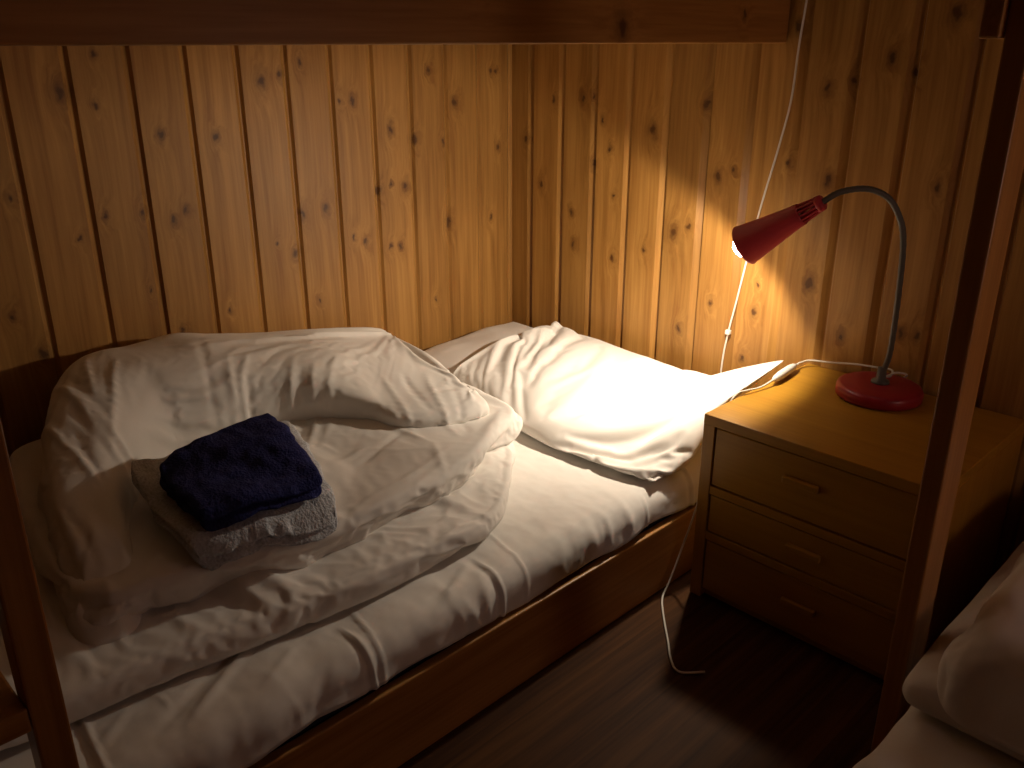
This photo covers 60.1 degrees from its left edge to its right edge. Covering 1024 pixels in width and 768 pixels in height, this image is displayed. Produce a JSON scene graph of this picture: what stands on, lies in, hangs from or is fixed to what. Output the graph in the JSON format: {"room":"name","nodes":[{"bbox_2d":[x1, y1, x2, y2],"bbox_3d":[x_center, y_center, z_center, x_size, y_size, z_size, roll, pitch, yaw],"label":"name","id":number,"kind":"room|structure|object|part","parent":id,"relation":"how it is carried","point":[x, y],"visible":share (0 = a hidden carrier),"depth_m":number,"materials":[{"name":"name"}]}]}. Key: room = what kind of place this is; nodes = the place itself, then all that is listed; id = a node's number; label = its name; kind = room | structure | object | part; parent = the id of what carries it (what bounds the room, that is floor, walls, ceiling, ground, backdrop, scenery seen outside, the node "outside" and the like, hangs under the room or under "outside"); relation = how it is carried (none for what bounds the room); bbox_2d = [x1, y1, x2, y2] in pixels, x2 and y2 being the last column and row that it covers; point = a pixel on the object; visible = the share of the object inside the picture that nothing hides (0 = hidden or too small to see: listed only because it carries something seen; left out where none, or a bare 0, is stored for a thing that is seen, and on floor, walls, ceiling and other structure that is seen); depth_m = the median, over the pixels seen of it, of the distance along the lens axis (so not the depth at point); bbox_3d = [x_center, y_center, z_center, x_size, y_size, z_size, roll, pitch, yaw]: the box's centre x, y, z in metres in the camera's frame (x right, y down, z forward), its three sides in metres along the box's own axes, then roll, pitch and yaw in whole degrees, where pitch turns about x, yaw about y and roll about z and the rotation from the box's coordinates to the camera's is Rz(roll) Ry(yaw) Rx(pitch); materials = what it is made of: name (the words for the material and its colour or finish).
{"room":"cabin bedroom","nodes":[
{"label":"cabin bedroom","id":0,"kind":"room"},
{"bbox_2d":[0,44,511,457],"bbox_3d":[-1.112,-0.614,1.471,3.100,2.350,0.030,-20,29,-41],"label":"wall","id":1,"kind":"structure","parent":0,"point":[147,192],"depth_m":2.04,"materials":[{"name":"brown wood"}]},
{"bbox_2d":[398,569,883,767],"bbox_3d":[-0.237,0.821,1.078,3.160,0.040,2.520,-20,29,-41],"label":"floor","id":2,"kind":"structure","parent":0,"point":[765,696],"depth_m":1.62,"materials":[{"name":"brown wood"}]},
{"bbox_2d":[0,421,79,767],"bbox_3d":[-0.694,0.150,0.786,0.432,1.418,0.140,-20,29,-41],"label":"ladder","id":3,"kind":"object","parent":2,"relation":"on","point":[38,710],"visible":1,"depth_m":0.93,"materials":[{"name":"brown wood"}]},
{"bbox_2d":[0,0,790,767],"bbox_3d":[-0.404,-0.268,1.614,2.069,1.598,0.950,-20,29,-41],"label":"bunk bed","id":4,"kind":"object","parent":2,"relation":"on","point":[389,726],"visible":0.41,"depth_m":1.44,"materials":[{"name":"brown wood"}]},
{"bbox_3d":[-0.138,-0.582,1.230,2.034,0.205,0.033,-20,29,-41],"label":"rail","id":5,"kind":"part","parent":4,"relation":"part of","materials":[{"name":"brown wood"}]},
{"bbox_2d":[269,514,672,753],"bbox_3d":[-0.383,0.314,1.864,1.996,0.143,0.900,-20,29,-41],"label":"mattress","id":6,"kind":"object","parent":4,"relation":"on","point":[318,721],"visible":0.03,"depth_m":1.42,"materials":[{"name":"white fabric"}]},
{"bbox_2d":[0,431,701,767],"bbox_3d":[-0.374,0.273,1.839,1.996,0.088,0.931,-20,29,-41],"label":"sheet","id":7,"kind":"object","parent":6,"relation":"on","point":[564,511],"visible":0.18,"depth_m":1.43,"materials":[{"name":"white fabric"}]},
{"bbox_2d":[0,327,522,750],"bbox_3d":[-0.591,0.147,1.648,1.475,0.289,0.839,-20,29,-41],"label":"duvet","id":8,"kind":"object","parent":7,"relation":"on","point":[417,461],"visible":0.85,"depth_m":1.60,"materials":[{"name":"white fabric"}]},
{"bbox_2d":[131,421,337,570],"bbox_3d":[-0.459,0.181,1.554,0.343,0.089,0.347,-20,29,-41],"label":"folded towel","id":9,"kind":"object","parent":8,"relation":"on","point":[313,520],"visible":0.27,"depth_m":1.44,"materials":[{"name":"white fabric"}]},
{"bbox_2d":[159,413,321,531],"bbox_3d":[-0.463,0.142,1.512,0.258,0.061,0.269,-20,29,-41],"label":"folded towel","id":10,"kind":"object","parent":9,"relation":"on","point":[226,476],"visible":1,"depth_m":1.48,"materials":[{"name":"blue fabric"}]},
{"bbox_2d":[424,322,531,373],"bbox_3d":[0.090,-0.035,2.374,0.430,0.103,0.686,-20,29,-41],"label":"pillow","id":11,"kind":"object","parent":7,"relation":"on","point":[450,354],"visible":0.24,"depth_m":2.47,"materials":[{"name":"white fabric"}]},
{"bbox_2d":[453,321,783,481],"bbox_3d":[0.221,-0.011,2.182,0.489,0.185,0.738,-20,29,-41],"label":"pillow","id":12,"kind":"object","parent":7,"relation":"on","point":[598,401],"visible":0.94,"depth_m":2.11,"materials":[{"name":"white fabric"}]},
{"bbox_3d":[-0.065,0.516,1.577,2.034,0.162,0.020,-20,29,-41],"label":"rail","id":13,"kind":"part","parent":4,"relation":"part of","materials":[{"name":"brown wood"}]},
{"bbox_2d":[690,363,1023,679],"bbox_3d":[0.706,0.266,1.854,0.436,0.427,0.472,-20,29,-41],"label":"drawers","id":14,"kind":"object","parent":2,"relation":"on","point":[807,500],"visible":0.73,"depth_m":1.72,"materials":[{"name":"brown wood"}]},
{"bbox_3d":[0.552,0.218,2.009,0.426,0.405,0.026,-20,29,-41],"label":"panel","id":15,"kind":"part","parent":14,"relation":"part of","materials":[{"name":"brown wood"}]},
{"bbox_2d":[661,185,923,673],"bbox_3d":[0.523,0.041,1.824,0.668,0.871,0.349,-13,25,-30],"label":"desk lamp","id":16,"kind":"object","parent":14,"relation":"on","point":[881,390],"visible":0.96,"depth_m":1.81,"materials":[{"name":"red plastic"}]},
{"bbox_3d":[0.500,-0.296,1.843,0.053,0.071,0.083,-20,29,-41],"label":"light bulb","id":17,"kind":"part","parent":16,"relation":"part of","materials":[{"name":"white glass"}]},
{"bbox_3d":[0.524,-0.307,1.814,0.087,0.132,0.150,-20,29,-41],"label":"lamp shade","id":18,"kind":"part","parent":16,"relation":"part of","materials":[{"name":"red plastic"}]},
{"bbox_3d":[0.525,0.232,1.870,0.666,0.483,0.234,-16,27,-36],"label":"cord","id":19,"kind":"part","parent":16,"relation":"part of","materials":[{"name":"white plastic"}]},
{"bbox_2d":[772,364,796,381],"bbox_3d":[0.610,-0.026,1.982,0.019,0.019,0.121,16,27,36],"label":"switch","id":20,"kind":"object","parent":16,"relation":"attached to","point":[787,370],"depth_m":1.97,"materials":[{"name":"white plastic"}]},
{"bbox_2d":[871,366,889,385],"bbox_3d":[0.778,-0.019,1.864,0.038,0.036,0.038,-20,29,-41],"label":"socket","id":21,"kind":"object","parent":16,"relation":"attached to","point":[880,379],"depth_m":1.86,"materials":[{"name":"silver metal"}]},
{"bbox_3d":[0.565,0.442,1.752,0.012,0.014,0.072,-20,29,-41],"label":"handle","id":22,"kind":"part","parent":14,"relation":"part of","materials":[{"name":"brown wood"}]},
{"bbox_3d":[0.697,0.392,1.893,0.386,0.120,0.415,-20,29,-41],"label":"drawer","id":23,"kind":"part","parent":14,"relation":"part of","materials":[{"name":"brown wood"}]},
{"bbox_3d":[0.545,0.190,1.675,0.012,0.014,0.072,-20,29,-41],"label":"handle","id":24,"kind":"part","parent":14,"relation":"part of","materials":[{"name":"brown wood"}]},
{"bbox_3d":[0.571,0.369,1.752,0.038,0.018,0.420,-20,29,-41],"label":"rail","id":25,"kind":"part","parent":14,"relation":"part of","materials":[{"name":"brown wood"}]},
{"bbox_3d":[0.561,0.327,1.711,0.012,0.014,0.072,-20,29,-41],"label":"handle","id":26,"kind":"part","parent":14,"relation":"part of","materials":[{"name":"brown wood"}]},
{"bbox_3d":[0.697,0.274,1.848,0.386,0.084,0.415,-20,29,-41],"label":"drawer","id":27,"kind":"part","parent":14,"relation":"part of","materials":[{"name":"brown wood"}]},
{"bbox_3d":[0.571,0.269,1.713,0.038,0.018,0.420,-20,29,-41],"label":"rail","id":28,"kind":"part","parent":14,"relation":"part of","materials":[{"name":"brown wood"}]},
{"bbox_3d":[0.697,0.153,1.801,0.386,0.128,0.415,-20,29,-41],"label":"drawer","id":29,"kind":"part","parent":14,"relation":"part of","materials":[{"name":"brown wood"}]},
{"bbox_3d":[0.866,0.333,1.713,0.426,0.405,0.026,-20,29,-41],"label":"panel","id":30,"kind":"part","parent":14,"relation":"part of","materials":[{"name":"brown wood"}]},
{"bbox_2d":[870,0,1023,752],"bbox_3d":[0.659,0.042,0.608,2.034,1.748,0.969,-20,29,-41],"label":"bunk bed","id":31,"kind":"object","parent":2,"relation":"on","point":[1002,161],"visible":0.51,"depth_m":1.18,"materials":[{"name":"brown wood"}]},
{"bbox_2d":[853,705,1023,767],"bbox_3d":[0.686,0.681,0.851,1.985,0.141,0.869,-20,29,-41],"label":"sheet","id":32,"kind":"object","parent":31,"relation":"on","point":[919,739],"visible":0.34,"depth_m":1.18,"materials":[{"name":"white fabric"}]},
{"bbox_2d":[902,541,1023,762],"bbox_3d":[1.090,0.376,1.171,0.792,0.200,0.873,-20,29,-41],"label":"pillow","id":33,"kind":"object","parent":32,"relation":"on","point":[970,679],"visible":1,"depth_m":1.18,"materials":[{"name":"white fabric"}]},
{"bbox_3d":[0.805,-0.579,1.235,0.689,0.183,0.024,-20,29,-41],"label":"rail","id":34,"kind":"part","parent":31,"relation":"part of","materials":[{"name":"brown wood"}]},
{"bbox_2d":[512,0,1023,576],"bbox_3d":[0.876,-0.692,1.672,0.030,2.350,2.520,-20,29,-41],"label":"wall","id":35,"kind":"structure","parent":0,"point":[635,167],"depth_m":2.05,"materials":[{"name":"brown wood"}]},
{"bbox_2d":[720,0,807,372],"bbox_3d":[0.583,-0.864,1.881,0.012,2.080,0.152,-20,29,-41],"label":"cable","id":36,"kind":"object","parent":35,"relation":"attached to","point":[727,331],"visible":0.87,"depth_m":2.01,"materials":[{"name":"white plastic"}]}
]}

